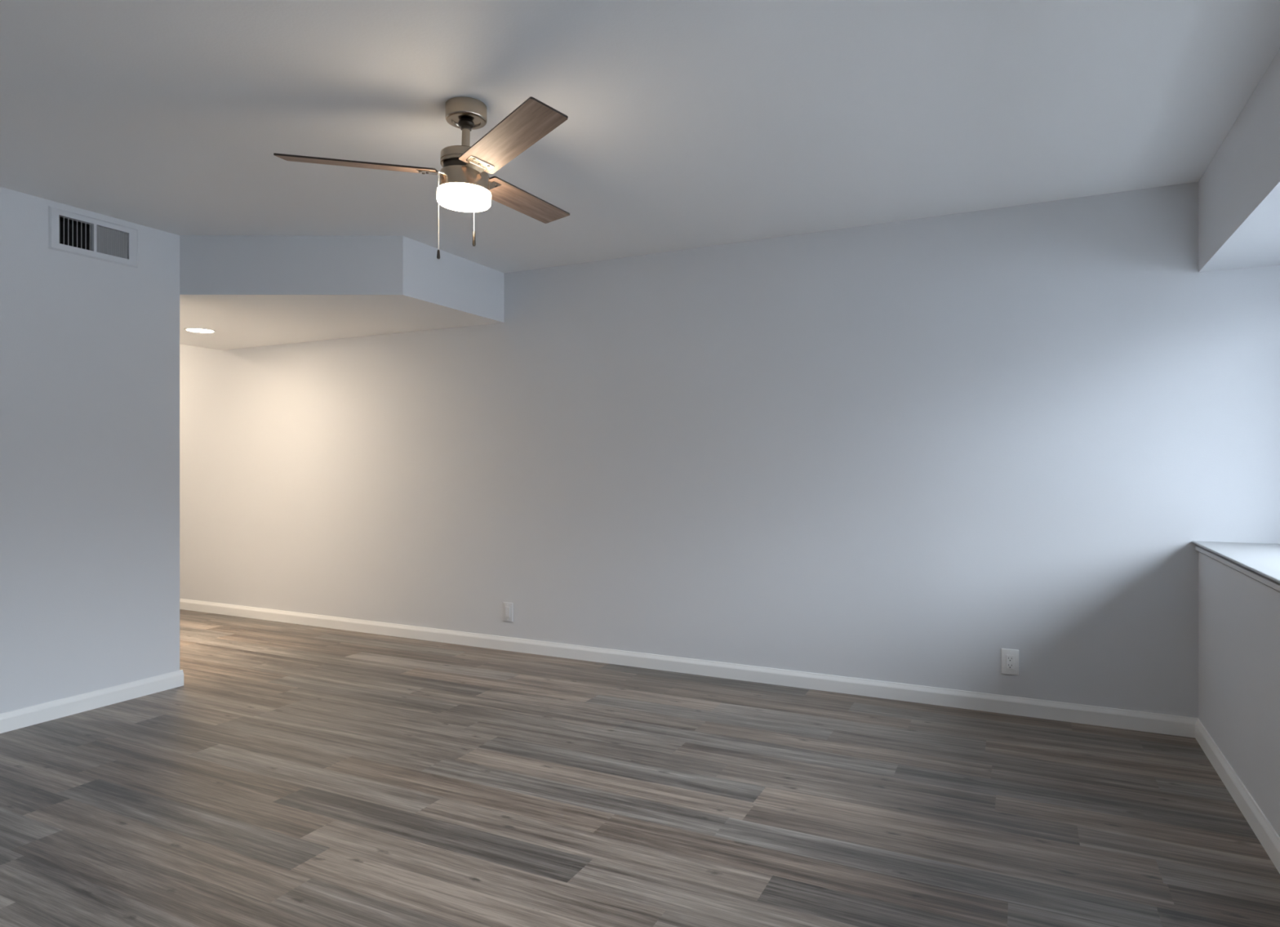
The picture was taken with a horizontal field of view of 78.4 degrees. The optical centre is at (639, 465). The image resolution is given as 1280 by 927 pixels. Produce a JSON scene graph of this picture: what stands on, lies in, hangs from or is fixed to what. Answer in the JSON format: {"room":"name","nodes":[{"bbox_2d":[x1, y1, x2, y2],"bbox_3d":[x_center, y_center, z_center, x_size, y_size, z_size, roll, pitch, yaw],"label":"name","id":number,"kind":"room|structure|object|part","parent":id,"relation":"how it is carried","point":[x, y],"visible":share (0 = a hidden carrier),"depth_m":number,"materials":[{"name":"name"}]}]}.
{"room":"empty living room","nodes":[
{"label":"empty living room","id":0,"kind":"room"},
{"bbox_2d":[0,186,179,713],"bbox_3d":[-5.409,-0.025,2.500,3.686,2.440,5.712,0,0,26],"label":"wall","id":1,"kind":"structure","parent":0,"point":[90,347],"depth_m":3.81,"materials":[{"name":"grey paint"}]},
{"bbox_2d":[0,669,183,733],"bbox_3d":[-5.399,1.152,2.503,3.700,0.085,5.726,0,0,26],"label":"baseboard","id":2,"kind":"structure","parent":1,"relation":"attached to","point":[11,720],"depth_m":3.82,"materials":[{"name":"white wood"}]},
{"bbox_2d":[48,205,137,268],"bbox_3d":[-2.718,-1.116,3.880,0.094,0.200,0.411,0,0,26],"label":"air vent","id":3,"kind":"object","parent":1,"relation":"in","point":[94,241],"visible":0.96,"depth_m":3.87,"materials":[{"name":"white metal"}]},
{"bbox_2d":[179,235,503,350],"bbox_3d":[-2.437,-1.085,5.034,2.750,0.320,1.460,0,0,26],"label":"ceiling","id":4,"kind":"structure","parent":0,"point":[254,291],"depth_m":4.41,"materials":[{"name":"grey paint"}]},
{"bbox_2d":[183,327,216,333],"bbox_3d":[-3.010,-0.922,5.367,0.192,0.006,0.192,0,0,26],"label":"recessed light","id":5,"kind":"object","parent":4,"relation":"in","point":[189,329],"visible":1,"depth_m":5.35,"materials":[{"name":"white"}]},
{"bbox_2d":[0,608,1279,926],"bbox_3d":[-2.936,1.195,2.097,8.481,0.001,7.172,0,0,26],"label":"floor","id":6,"kind":"structure","parent":0,"point":[296,775],"depth_m":2.74,"materials":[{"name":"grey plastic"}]},
{"bbox_2d":[0,0,1279,272],"bbox_3d":[-2.980,-1.305,2.119,8.581,0.120,7.372,0,0,26],"label":"ceiling","id":7,"kind":"structure","parent":0,"point":[690,123],"depth_m":2.73,"materials":[{"name":"white paint"}]},
{"bbox_2d":[273,96,569,258],"bbox_3d":[-0.552,-0.970,2.838,1.147,0.550,1.002,0,0,26],"label":"ceiling fan","id":8,"kind":"object","parent":7,"relation":"hanging from","point":[465,185],"visible":1,"depth_m":2.65,"materials":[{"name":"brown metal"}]},
{"bbox_3d":[-0.962,-1.032,2.691,0.529,0.006,0.124,4,12,-5],"label":"blade","id":9,"kind":"part","parent":8,"relation":"part of","materials":[{"name":"brown wood"}]},
{"bbox_3d":[-0.671,-0.860,2.653,0.006,0.267,0.030,0,0,43],"label":"pull chain","id":10,"kind":"part","parent":8,"relation":"part of","materials":[{"name":"white metal"}]},
{"bbox_3d":[-0.611,-0.926,2.723,0.184,0.050,0.184,2,1,26],"label":"lamp shade","id":11,"kind":"part","parent":8,"relation":"part of","materials":[{"name":"white glass"}]},
{"bbox_3d":[-0.405,-1.009,2.429,0.124,0.006,0.529,15,-8,-34],"label":"blade","id":12,"kind":"part","parent":8,"relation":"part of","materials":[{"name":"brown wood"}]},
{"bbox_3d":[-0.456,-1.022,3.043,0.124,0.006,0.529,-10,-2,25],"label":"blade","id":13,"kind":"part","parent":8,"relation":"part of","materials":[{"name":"brown wood"}]},
{"bbox_2d":[179,181,1279,717],"bbox_3d":[-1.055,-0.025,5.234,9.286,2.440,0.120,0,0,26],"label":"wall","id":14,"kind":"structure","parent":0,"point":[916,451],"depth_m":4.21,"materials":[{"name":"grey paint"}]},
{"bbox_2d":[502,601,512,621],"bbox_3d":[-0.853,0.947,5.063,0.076,0.122,0.009,0,0,26],"label":"wall outlet","id":15,"kind":"object","parent":14,"relation":"attached to","point":[507,606],"visible":1,"depth_m":5.06,"materials":[{"name":"white plastic"}]},
{"bbox_2d":[505,606,510,617],"bbox_3d":[-0.854,0.947,5.061,0.034,0.067,0.003,0,0,26],"label":"receptacle","id":16,"kind":"object","parent":15,"relation":"attached to","point":[507,608],"depth_m":5.06,"materials":[{"name":"white plastic"}]},
{"bbox_2d":[179,598,1198,737],"bbox_3d":[-1.356,1.152,5.308,8.481,0.085,0.014,0,0,26],"label":"baseboard","id":17,"kind":"structure","parent":14,"relation":"attached to","point":[1176,725],"depth_m":4.30,"materials":[{"name":"white wood"}]},
{"bbox_2d":[1001,648,1018,675],"bbox_3d":[1.779,0.945,3.768,0.076,0.122,0.009,0,0,26],"label":"wall outlet","id":18,"kind":"object","parent":14,"relation":"attached to","point":[1010,657],"visible":1,"depth_m":3.77,"materials":[{"name":"white plastic"}]},
{"bbox_2d":[1006,654,1013,669],"bbox_3d":[1.778,0.945,3.766,0.034,0.067,0.003,0,0,26],"label":"receptacle","id":19,"kind":"object","parent":18,"relation":"attached to","point":[1010,658],"depth_m":3.76,"materials":[{"name":"grey plastic"}]},
{"bbox_2d":[1198,48,1279,836],"bbox_3d":[1.238,-0.085,0.044,0.820,2.560,7.172,0,0,26],"label":"wall","id":20,"kind":"structure","parent":0,"point":[1239,188],"depth_m":2.80,"materials":[{"name":"grey paint"}]},
{"bbox_2d":[1191,540,1279,583],"bbox_3d":[1.671,0.338,1.112,0.704,0.010,4.872,0,0,26],"label":"ledge","id":21,"kind":"object","parent":20,"relation":"on","point":[1262,558],"visible":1,"depth_m":2.94,"materials":[{"name":"white paint"}]},
{"bbox_2d":[1195,718,1279,873],"bbox_3d":[0.860,1.152,0.222,0.014,0.085,7.158,0,0,26],"label":"baseboard","id":22,"kind":"structure","parent":20,"relation":"attached to","point":[1262,828],"depth_m":2.70,"materials":[{"name":"white wood"}]},
{"bbox_2d":[1195,545,1279,591],"bbox_3d":[1.377,0.363,1.257,0.024,0.018,4.872,0,0,26],"label":"trim","id":23,"kind":"structure","parent":20,"relation":"attached to","point":[1268,581],"depth_m":2.71,"materials":[{"name":"grey paint"}]}
]}

